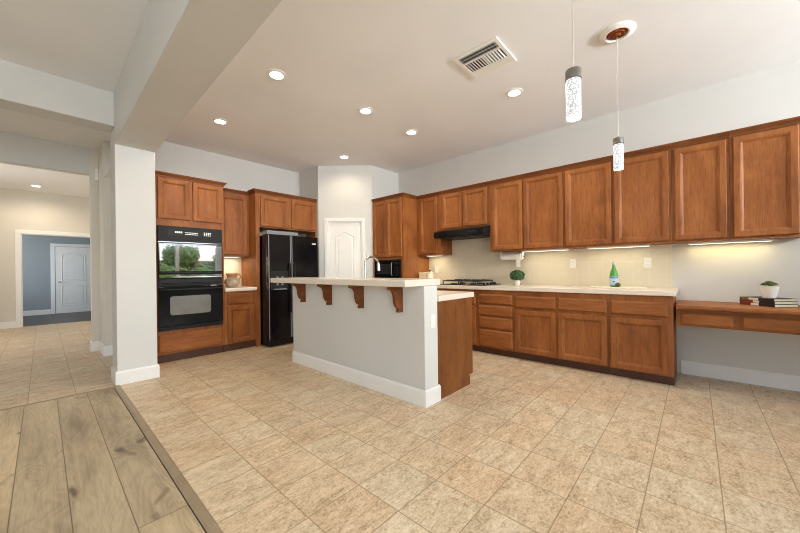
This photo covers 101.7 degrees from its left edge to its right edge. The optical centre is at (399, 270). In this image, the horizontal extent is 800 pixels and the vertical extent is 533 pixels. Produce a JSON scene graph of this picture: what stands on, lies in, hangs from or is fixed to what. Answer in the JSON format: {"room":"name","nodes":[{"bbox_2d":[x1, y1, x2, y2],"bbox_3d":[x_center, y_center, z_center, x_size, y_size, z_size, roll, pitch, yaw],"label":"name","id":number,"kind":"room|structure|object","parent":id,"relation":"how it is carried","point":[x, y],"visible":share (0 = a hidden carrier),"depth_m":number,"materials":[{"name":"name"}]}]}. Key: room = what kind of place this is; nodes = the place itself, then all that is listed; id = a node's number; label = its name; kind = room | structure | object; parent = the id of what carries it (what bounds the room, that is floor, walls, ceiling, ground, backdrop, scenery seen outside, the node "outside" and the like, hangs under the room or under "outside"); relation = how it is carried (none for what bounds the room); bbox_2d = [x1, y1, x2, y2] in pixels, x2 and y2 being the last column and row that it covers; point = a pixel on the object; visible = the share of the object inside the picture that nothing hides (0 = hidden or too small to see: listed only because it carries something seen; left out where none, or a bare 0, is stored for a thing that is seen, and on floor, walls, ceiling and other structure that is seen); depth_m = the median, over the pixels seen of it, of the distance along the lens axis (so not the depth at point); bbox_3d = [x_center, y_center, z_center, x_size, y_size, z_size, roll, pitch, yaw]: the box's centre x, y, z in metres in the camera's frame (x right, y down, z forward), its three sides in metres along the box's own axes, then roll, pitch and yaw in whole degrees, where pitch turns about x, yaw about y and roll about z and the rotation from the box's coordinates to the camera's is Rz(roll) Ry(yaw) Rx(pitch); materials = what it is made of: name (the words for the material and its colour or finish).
{"room":"kitchen","nodes":[
{"label":"kitchen","id":0,"kind":"room"},
{"bbox_2d":[0,188,89,321],"bbox_3d":[-7.884,-0.266,7.907,0.100,3.050,4.300,-1,0,42],"label":"wall","id":1,"kind":"structure","parent":0,"point":[19,209],"depth_m":7.28,"materials":[{"name":"paint"}]},
{"bbox_2d":[0,321,15,328],"bbox_3d":[-8.295,1.193,7.350,0.016,0.142,2.900,-1,0,42],"label":"baseboard","id":2,"kind":"structure","parent":1,"relation":"attached to","point":[3,325],"depth_m":7.08,"materials":[{"name":"white paint"}]},
{"bbox_2d":[15,229,89,327],"bbox_3d":[-8.022,0.178,7.746,0.135,2.165,1.460,-1,0,42],"label":"trim","id":3,"kind":"structure","parent":1,"relation":"attached to","point":[18,233],"depth_m":7.22,"materials":[{"name":"white paint"}]},
{"bbox_2d":[0,131,89,175],"bbox_3d":[-5.414,-1.626,4.160,0.140,0.390,2.100,-1,0,42],"label":"wall","id":4,"kind":"structure","parent":0,"point":[15,149],"depth_m":4.55,"materials":[{"name":"paint"}]},
{"bbox_2d":[89,148,99,341],"bbox_3d":[-4.524,-0.306,5.122,0.140,3.050,0.500,-1,0,42],"label":"wall","id":5,"kind":"structure","parent":4,"relation":"attached to","point":[93,185],"depth_m":4.92,"materials":[{"name":"paint"}]},
{"bbox_2d":[22,235,89,313],"bbox_3d":[-9.996,-0.241,9.895,0.100,3.050,4.200,-1,0,42],"label":"wall","id":6,"kind":"structure","parent":0,"point":[36,265],"depth_m":9.37,"materials":[{"name":"paint"}]},
{"bbox_2d":[23,309,50,315],"bbox_3d":[-9.936,1.213,9.856,0.016,0.142,4.000,-1,0,42],"label":"baseboard","id":7,"kind":"structure","parent":6,"relation":"attached to","point":[48,311],"depth_m":9.32,"materials":[{"name":"white paint"}]},
{"bbox_2d":[50,243,89,313],"bbox_3d":[-9.912,0.246,9.892,0.020,2.075,0.960,-1,0,42],"label":"trim","id":8,"kind":"structure","parent":6,"relation":"attached to","point":[52,245],"depth_m":9.57,"materials":[{"name":"white paint"}]},
{"bbox_2d":[55,247,90,313],"bbox_3d":[-9.879,0.290,9.862,0.103,1.975,0.761,-1,0,42],"label":"door","id":9,"kind":"structure","parent":6,"relation":"in","point":[73,273],"depth_m":9.86,"materials":[{"name":"white paint"}]},
{"bbox_2d":[0,59,113,132],"bbox_3d":[-4.759,-1.654,1.618,0.250,0.350,5.020,-1,0,42],"label":"ceiling beam","id":10,"kind":"structure","parent":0,"point":[23,89],"depth_m":3.09,"materials":[{"name":"paint"}]},
{"bbox_2d":[98,140,112,345],"bbox_3d":[-3.780,-0.316,4.409,1.920,3.050,0.265,-1,0,42],"label":"wall","id":11,"kind":"structure","parent":0,"point":[105,258],"depth_m":4.64,"materials":[{"name":"paint"}]},
{"bbox_2d":[94,169,98,180],"bbox_3d":[-4.592,-1.441,4.926,0.043,0.170,0.044,-1,0,42],"label":"door chime","id":12,"kind":"object","parent":11,"relation":"attached to","point":[96,171],"visible":1,"depth_m":4.92,"materials":[{"name":"white plastic"}]},
{"bbox_2d":[90,341,112,355],"bbox_3d":[-3.864,1.140,4.412,2.071,0.142,0.161,-1,0,36],"label":"baseboard","id":13,"kind":"structure","parent":11,"relation":"attached to","point":[97,345],"depth_m":4.74,"materials":[{"name":"white paint"}]},
{"bbox_2d":[104,164,110,177],"bbox_3d":[-3.645,-1.352,4.177,1.390,0.040,0.100,-1,0,42],"label":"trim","id":14,"kind":"structure","parent":11,"relation":"attached to","point":[107,173],"depth_m":4.47,"materials":[{"name":"white paint"}]},
{"bbox_2d":[110,127,156,371],"bbox_3d":[-2.969,-0.325,3.629,0.330,3.050,0.342,-1,0,42],"label":"wall column","id":15,"kind":"structure","parent":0,"point":[132,170],"depth_m":3.51,"materials":[{"name":"paint"}]},
{"bbox_2d":[111,363,159,385],"bbox_3d":[-3.016,1.129,3.688,0.536,0.142,0.374,-1,0,42],"label":"baseboard","id":16,"kind":"structure","parent":15,"relation":"attached to","point":[153,371],"depth_m":3.50,"materials":[{"name":"white paint"}]},
{"bbox_2d":[114,0,281,151],"bbox_3d":[-0.041,-1.618,0.921,7.672,0.535,0.342,-1,0,43],"label":"beam","id":17,"kind":"structure","parent":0,"point":[179,48],"depth_m":2.17,"materials":[{"name":"paint"}]},
{"bbox_2d":[155,141,299,285],"bbox_3d":[-2.797,-0.327,5.363,0.152,3.050,2.720,-1,0,42],"label":"wall","id":18,"kind":"structure","parent":0,"point":[239,174],"depth_m":5.28,"materials":[{"name":"paint"}]},
{"bbox_2d":[223,188,248,256],"bbox_3d":[-2.674,-0.729,5.132,0.368,1.020,0.458,-1,0,42],"label":"upper cabinet","id":19,"kind":"object","parent":18,"relation":"attached to","point":[235,202],"visible":0.74,"depth_m":5.05,"materials":[{"name":"brown wood"}]},
{"bbox_2d":[224,256,239,257],"bbox_3d":[-2.690,-0.208,5.146,0.060,0.021,0.280,-1,0,42],"label":"light","id":20,"kind":"object","parent":19,"relation":"attached to","point":[224,256],"visible":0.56,"depth_m":5.14,"materials":[{"name":"white plastic"}]},
{"bbox_2d":[299,165,398,277],"bbox_3d":[-0.949,-0.350,6.080,1.923,3.050,0.612,-1,0,-1],"label":"wall","id":21,"kind":"structure","parent":0,"point":[343,191],"depth_m":5.84,"materials":[{"name":"paint"}]},
{"bbox_2d":[324,218,365,277],"bbox_3d":[-0.978,0.122,5.870,0.734,2.107,0.106,-1,0,-1],"label":"trim","id":22,"kind":"structure","parent":21,"relation":"attached to","point":[327,221],"depth_m":5.82,"materials":[{"name":"white paint"}]},
{"bbox_2d":[329,223,361,277],"bbox_3d":[-0.979,0.158,5.838,0.580,2.023,0.103,-1,0,-1],"label":"door","id":23,"kind":"structure","parent":21,"relation":"in","point":[344,238],"depth_m":5.85,"materials":[{"name":"white paint"}]},
{"bbox_2d":[0,311,799,532],"bbox_3d":[-3.907,1.261,3.714,17.400,0.100,9.420,-1,0,42],"label":"floor","id":24,"kind":"structure","parent":0,"point":[268,442],"depth_m":2.11,"materials":[{"name":"tile"}]},
{"bbox_2d":[155,170,226,363],"bbox_3d":[-3.028,-0.027,4.562,0.598,2.455,0.947,-1,0,42],"label":"tall cabinet","id":25,"kind":"object","parent":24,"relation":"on","point":[180,200],"visible":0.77,"depth_m":4.37,"materials":[{"name":"brown wood"}]},
{"bbox_2d":[157,225,222,331],"bbox_3d":[-2.949,0.103,4.523,0.569,1.352,0.755,-1,0,42],"label":"double oven","id":26,"kind":"object","parent":25,"relation":"in","point":[190,260],"visible":1,"depth_m":4.34,"materials":[{"name":"black metal"}]},
{"bbox_2d":[223,290,256,351],"bbox_3d":[-2.576,0.755,5.060,0.583,0.880,0.458,-1,0,42],"label":"base cabinet","id":27,"kind":"object","parent":24,"relation":"on","point":[240,306],"visible":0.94,"depth_m":4.87,"materials":[{"name":"brown wood"}]},
{"bbox_2d":[224,286,256,291],"bbox_3d":[-2.576,0.288,5.056,0.575,0.051,0.458,-1,0,42],"label":"countertop","id":28,"kind":"structure","parent":27,"relation":"on","point":[238,288],"depth_m":4.90,"materials":[{"name":"beige stone"}]},
{"bbox_2d":[224,273,240,286],"bbox_3d":[-2.609,0.156,5.052,0.219,0.214,0.219,-1,0,-3],"label":"jug","id":29,"kind":"object","parent":28,"relation":"on","point":[231,280],"visible":0.94,"depth_m":4.98,"materials":[{"name":"beige ceramic"}]},
{"bbox_2d":[241,188,316,346],"bbox_3d":[-2.070,-0.036,5.616,0.598,2.450,1.135,-1,0,42],"label":"tall cabinet","id":30,"kind":"object","parent":24,"relation":"on","point":[268,210],"visible":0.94,"depth_m":5.25,"materials":[{"name":"brown wood"}]},
{"bbox_2d":[260,230,317,346],"bbox_3d":[-1.961,0.278,5.505,0.847,1.780,0.875,-1,0,42],"label":"refrigerator","id":31,"kind":"object","parent":24,"relation":"on","point":[283,254],"visible":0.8,"depth_m":5.10,"materials":[{"name":"black metal"}]},
{"bbox_2d":[291,283,472,407],"bbox_3d":[-0.371,0.656,3.704,2.166,1.024,0.962,-1,0,42],"label":"kitchen island","id":32,"kind":"object","parent":24,"relation":"on","point":[380,339],"visible":0.92,"depth_m":3.16,"materials":[{"name":"paint"}]},
{"bbox_2d":[271,277,439,286],"bbox_3d":[-0.645,0.118,3.568,2.297,0.058,0.484,-1,0,42],"label":"bar","id":33,"kind":"object","parent":32,"relation":"on","point":[383,282],"visible":1,"depth_m":3.04,"materials":[{"name":"beige stone"}]},
{"bbox_2d":[430,314,434,327],"bbox_3d":[0.287,0.446,2.838,0.009,0.116,0.072,-1,0,42],"label":"wall switch","id":34,"kind":"object","parent":32,"relation":"attached to","point":[432,317],"visible":1,"depth_m":2.83,"materials":[{"name":"beige plastic"}]},
{"bbox_2d":[437,290,473,301],"bbox_3d":[-0.252,0.261,3.852,2.180,0.052,0.623,-1,0,42],"label":"island countertop","id":35,"kind":"structure","parent":32,"relation":"on","point":[441,295],"depth_m":3.15,"materials":[{"name":"beige stone"}]},
{"bbox_2d":[364,256,379,277],"bbox_3d":[-0.309,0.032,3.808,0.118,0.407,0.270,-1,0,42],"label":"faucet","id":36,"kind":"object","parent":35,"relation":"on","point":[368,257],"visible":0.62,"depth_m":3.79,"materials":[{"name":"silver metal"}]},
{"bbox_2d":[371,192,428,277],"bbox_3d":[0.027,-0.051,5.820,0.755,2.430,0.730,-1,0,42],"label":"tall cabinet","id":37,"kind":"object","parent":24,"relation":"on","point":[395,233],"visible":0.54,"depth_m":5.53,"materials":[{"name":"brown wood"}]},
{"bbox_2d":[375,260,401,277],"bbox_3d":[-0.098,-0.022,5.712,0.615,0.300,0.437,-1,0,42],"label":"microwave","id":38,"kind":"object","parent":37,"relation":"in","point":[388,268],"visible":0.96,"depth_m":5.53,"materials":[{"name":"black plastic"}]},
{"bbox_2d":[437,288,480,351],"bbox_3d":[1.030,0.712,4.991,0.698,0.880,0.630,-1,0,42],"label":"base cabinet","id":39,"kind":"object","parent":24,"relation":"on","point":[475,324],"visible":0.2,"depth_m":4.56,"materials":[{"name":"brown wood"}]},
{"bbox_2d":[478,290,516,357],"bbox_3d":[1.479,0.706,4.582,0.512,0.880,0.630,-1,0,42],"label":"base cabinet","id":40,"kind":"object","parent":24,"relation":"on","point":[495,307],"visible":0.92,"depth_m":4.34,"materials":[{"name":"brown wood"}]},
{"bbox_2d":[514,291,559,365],"bbox_3d":[1.863,0.702,4.234,0.520,0.880,0.630,-1,0,42],"label":"base cabinet","id":41,"kind":"object","parent":24,"relation":"on","point":[535,313],"visible":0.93,"depth_m":4.00,"materials":[{"name":"brown wood"}]},
{"bbox_2d":[557,292,610,374],"bbox_3d":[2.250,0.697,3.882,0.522,0.880,0.630,-1,0,42],"label":"base cabinet","id":42,"kind":"object","parent":24,"relation":"on","point":[583,318],"visible":0.93,"depth_m":3.65,"materials":[{"name":"brown wood"}]},
{"bbox_2d":[609,294,676,385],"bbox_3d":[2.639,0.692,3.529,0.525,0.880,0.630,-1,0,42],"label":"base cabinet","id":43,"kind":"object","parent":24,"relation":"on","point":[643,344],"visible":0.98,"depth_m":3.30,"materials":[{"name":"brown wood"}]},
{"bbox_2d":[437,283,677,295],"bbox_3d":[1.578,0.238,4.480,3.407,0.051,0.625,-1,0,42],"label":"countertop","id":44,"kind":"structure","parent":43,"relation":"on","point":[649,291],"depth_m":3.77,"materials":[{"name":"beige stone"}]},
{"bbox_2d":[419,272,426,277],"bbox_3d":[0.408,0.132,5.577,0.128,0.190,0.128,-1,0,42],"label":"canister","id":45,"kind":"object","parent":44,"relation":"on","point":[421,274],"visible":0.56,"depth_m":5.52,"materials":[{"name":"beige ceramic"}]},
{"bbox_2d":[426,270,433,278],"bbox_3d":[0.500,0.112,5.439,0.124,0.228,0.124,-1,0,42],"label":"canister","id":46,"kind":"object","parent":44,"relation":"on","point":[429,274],"visible":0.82,"depth_m":5.39,"materials":[{"name":"beige ceramic"}]},
{"bbox_2d":[440,279,498,285],"bbox_3d":[1.069,0.180,4.949,0.760,0.075,0.500,-1,0,42],"label":"cooktop","id":47,"kind":"object","parent":44,"relation":"in","point":[462,281],"visible":1,"depth_m":4.83,"materials":[{"name":"metal"}]},
{"bbox_2d":[510,270,524,284],"bbox_3d":[1.656,0.101,4.582,0.213,0.221,0.214,-1,0,42],"label":"topiary plant","id":48,"kind":"object","parent":44,"relation":"on","point":[517,275],"visible":1,"depth_m":4.54,"materials":[{"name":"green plant"}]},
{"bbox_2d":[591,286,645,288],"bbox_3d":[2.505,0.195,3.752,0.557,0.014,0.310,-1,0,42],"label":"serving tray","id":49,"kind":"object","parent":44,"relation":"on","point":[626,287],"visible":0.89,"depth_m":3.67,"materials":[{"name":"beige ceramic"}]},
{"bbox_2d":[609,262,617,286],"bbox_3d":[2.478,0.049,3.773,0.086,0.286,0.089,-1,0,42],"label":"bottle","id":50,"kind":"object","parent":49,"relation":"on","point":[613,277],"visible":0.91,"depth_m":3.75,"materials":[{"name":"green glass"}]},
{"bbox_2d":[0,0,799,197],"bbox_3d":[-3.982,-1.888,3.747,17.500,0.100,9.420,-1,0,42],"label":"ceiling","id":51,"kind":"structure","parent":0,"point":[393,58],"depth_m":3.02,"materials":[{"name":"paint"}]},
{"bbox_2d":[212,118,227,123],"bbox_3d":[-2.240,-1.853,4.057,0.176,0.012,0.176,-1,0,42],"label":"recessed light","id":52,"kind":"object","parent":51,"relation":"in","point":[216,120],"visible":1,"depth_m":4.05,"materials":[{"name":"white"}]},
{"bbox_2d":[267,69,285,79],"bbox_3d":[-1.180,-1.866,3.112,0.176,0.012,0.176,-1,0,42],"label":"recessed light","id":53,"kind":"object","parent":51,"relation":"in","point":[276,74],"visible":1,"depth_m":3.10,"materials":[{"name":"white plastic"}]},
{"bbox_2d":[339,155,348,158],"bbox_3d":[-0.923,-1.869,5.373,0.176,0.012,0.176,-1,0,42],"label":"recessed light","id":54,"kind":"object","parent":51,"relation":"in","point":[340,156],"visible":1,"depth_m":5.35,"materials":[{"name":"white"}]},
{"bbox_2d":[358,107,372,113],"bbox_3d":[-0.403,-1.875,3.833,0.176,0.012,0.176,-1,0,42],"label":"recessed light","id":55,"kind":"object","parent":51,"relation":"in","point":[364,110],"visible":1,"depth_m":3.82,"materials":[{"name":"white"}]},
{"bbox_2d":[405,129,417,134],"bbox_3d":[0.155,-1.882,4.447,0.176,0.012,0.176,-1,0,42],"label":"recessed light","id":56,"kind":"object","parent":51,"relation":"in","point":[410,131],"visible":1,"depth_m":4.43,"materials":[{"name":"white"}]},
{"bbox_2d":[453,37,516,78],"bbox_3d":[0.765,-1.887,2.926,0.410,0.016,0.410,-1,0,42],"label":"ceiling vent","id":57,"kind":"object","parent":51,"relation":"in","point":[490,56],"visible":1,"depth_m":2.91,"materials":[{"name":"white plastic"}]},
{"bbox_2d":[506,88,522,96],"bbox_3d":[1.220,-1.895,3.478,0.176,0.012,0.176,-1,0,42],"label":"recessed light","id":58,"kind":"object","parent":51,"relation":"in","point":[513,92],"visible":1,"depth_m":3.47,"materials":[{"name":"white"}]},
{"bbox_2d":[565,0,581,121],"bbox_3d":[0.887,-1.337,1.675,0.252,1.120,0.252,-1,0,42],"label":"pendant light","id":59,"kind":"object","parent":51,"relation":"hanging from","point":[573,75],"visible":1,"depth_m":1.65,"materials":[{"name":"white glass"}]},
{"bbox_2d":[599,21,635,170],"bbox_3d":[1.749,-1.357,2.613,0.252,1.100,0.252,-1,0,42],"label":"pendant light","id":60,"kind":"object","parent":51,"relation":"hanging from","point":[617,32],"visible":1,"depth_m":2.59,"materials":[{"name":"white glass"}]},
{"bbox_2d":[398,60,799,375],"bbox_3d":[2.786,-0.395,3.888,7.700,3.050,0.132,-1,0,42],"label":"wall","id":61,"kind":"structure","parent":0,"point":[724,272],"depth_m":3.59,"materials":[{"name":"paint"}]},
{"bbox_2d":[417,192,451,255],"bbox_3d":[0.577,-0.765,5.561,0.491,1.015,0.358,-1,0,42],"label":"upper cabinet","id":62,"kind":"object","parent":61,"relation":"attached to","point":[428,205],"visible":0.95,"depth_m":5.44,"materials":[{"name":"brown wood"}]},
{"bbox_2d":[439,181,489,230],"bbox_3d":[1.075,-0.964,5.106,0.858,0.630,0.358,-1,0,42],"label":"upper cabinet","id":63,"kind":"object","parent":61,"relation":"attached to","point":[468,206],"visible":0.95,"depth_m":4.96,"materials":[{"name":"brown wood"}]},
{"bbox_2d":[434,225,489,240],"bbox_3d":[1.021,-0.571,5.041,0.850,0.148,0.527,-1,0,42],"label":"range hood","id":64,"kind":"object","parent":63,"relation":"attached to","point":[481,231],"visible":0.98,"depth_m":4.84,"materials":[{"name":"black metal"}]},
{"bbox_2d":[488,166,568,251],"bbox_3d":[1.765,-0.780,4.481,0.998,1.015,0.358,-1,0,42],"label":"upper cabinet","id":65,"kind":"object","parent":61,"relation":"attached to","point":[527,210],"visible":0.94,"depth_m":4.33,"materials":[{"name":"brown wood"}]},
{"bbox_2d":[500,252,523,266],"bbox_3d":[1.615,-0.158,4.688,0.346,0.225,0.111,-1,0,42],"label":"paper towel holder","id":66,"kind":"object","parent":65,"relation":"attached to","point":[503,256],"visible":0.9,"depth_m":4.63,"materials":[{"name":"white paper"}]},
{"bbox_2d":[521,248,568,251],"bbox_3d":[1.927,-0.264,4.354,0.600,0.021,0.060,-1,0,42],"label":"light","id":67,"kind":"object","parent":65,"relation":"attached to","point":[565,248],"visible":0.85,"depth_m":4.30,"materials":[{"name":"white plastic"}]},
{"bbox_2d":[570,259,575,267],"bbox_3d":[2.265,-0.088,4.269,0.072,0.116,0.009,-1,0,42],"label":"wall outlet","id":68,"kind":"object","parent":61,"relation":"attached to","point":[572,261],"visible":1,"depth_m":4.26,"materials":[{"name":"beige plastic"}]},
{"bbox_2d":[563,143,672,248],"bbox_3d":[2.514,-0.789,3.800,1.022,1.015,0.358,-1,0,42],"label":"upper cabinet","id":69,"kind":"object","parent":61,"relation":"attached to","point":[604,206],"visible":0.91,"depth_m":3.63,"materials":[{"name":"brown wood"}]},
{"bbox_2d":[586,244,650,248],"bbox_3d":[2.534,-0.271,3.802,0.620,0.021,0.060,-1,0,42],"label":"light","id":70,"kind":"object","parent":69,"relation":"attached to","point":[646,245],"visible":0.99,"depth_m":3.76,"materials":[{"name":"white plastic"}]},
{"bbox_2d":[644,258,651,267],"bbox_3d":[2.846,-0.085,3.741,0.072,0.116,0.009,-1,0,42],"label":"wall outlet","id":71,"kind":"object","parent":61,"relation":"attached to","point":[647,261],"visible":1,"depth_m":3.74,"materials":[{"name":"beige plastic"}]},
{"bbox_2d":[671,131,729,243],"bbox_3d":[3.048,-0.795,3.314,0.418,1.015,0.358,-1,0,42],"label":"upper cabinet","id":72,"kind":"object","parent":61,"relation":"attached to","point":[700,165],"visible":0.99,"depth_m":3.20,"materials":[{"name":"brown wood"}]},
{"bbox_2d":[688,239,773,244],"bbox_3d":[3.269,-0.280,3.242,0.600,0.021,0.060,-1,0,42],"label":"light","id":73,"kind":"object","parent":72,"relation":"attached to","point":[756,240],"visible":0.94,"depth_m":3.20,"materials":[{"name":"white plastic"}]},
{"bbox_2d":[676,300,799,334],"bbox_3d":[3.432,0.423,2.792,1.600,0.200,0.638,-1,0,42],"label":"desk","id":74,"kind":"object","parent":61,"relation":"attached to","point":[707,314],"visible":0.99,"depth_m":2.87,"materials":[{"name":"brown wood"}]},
{"bbox_2d":[740,301,798,306],"bbox_3d":[3.374,0.311,2.983,0.219,0.024,0.285,-1,0,-1],"label":"book","id":75,"kind":"object","parent":74,"relation":"on","point":[746,303],"visible":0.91,"depth_m":2.87,"materials":[{"name":"black paper"}]},
{"bbox_2d":[740,299,797,303],"bbox_3d":[3.375,0.286,2.989,0.216,0.024,0.285,-1,0,-2],"label":"book","id":76,"kind":"object","parent":75,"relation":"on","point":[741,300],"visible":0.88,"depth_m":2.90,"materials":[{"name":"black paper"}]},
{"bbox_2d":[740,296,795,301],"bbox_3d":[3.369,0.263,2.986,0.209,0.022,0.285,-1,0,-1],"label":"book","id":77,"kind":"object","parent":76,"relation":"on","point":[760,298],"visible":0.97,"depth_m":2.90,"materials":[{"name":"black paper"}]},
{"bbox_2d":[759,281,779,297],"bbox_3d":[3.360,0.175,2.962,0.128,0.154,0.128,-1,0,42],"label":"succulent plant","id":78,"kind":"object","parent":77,"relation":"on","point":[770,291],"visible":1,"depth_m":2.93,"materials":[{"name":"green plant"}]},
{"bbox_2d":[681,360,799,391],"bbox_3d":[4.305,1.041,2.439,3.330,0.142,0.016,-1,0,42],"label":"baseboard","id":79,"kind":"structure","parent":61,"relation":"attached to","point":[748,376],"depth_m":3.24,"materials":[{"name":"white paint"}]},
{"bbox_2d":[729,116,799,240],"bbox_3d":[3.380,-0.799,3.012,0.476,1.015,0.358,-1,0,42],"label":"upper cabinet","id":80,"kind":"object","parent":61,"relation":"attached to","point":[764,159],"visible":0.97,"depth_m":2.91,"materials":[{"name":"brown wood"}]},
{"bbox_3d":[-1.780,1.246,-1.112,7.760,0.079,5.140,-1,0,42],"label":"floor","id":81,"kind":"structure","parent":0,"visible":0},
{"bbox_2d":[0,385,223,532],"bbox_3d":[-1.782,1.192,-1.045,7.652,0.027,5.037,-1,0,42],"label":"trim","id":82,"kind":"structure","parent":81,"relation":"on","point":[205,519],"depth_m":1.93,"materials":[{"name":"brown wood"}]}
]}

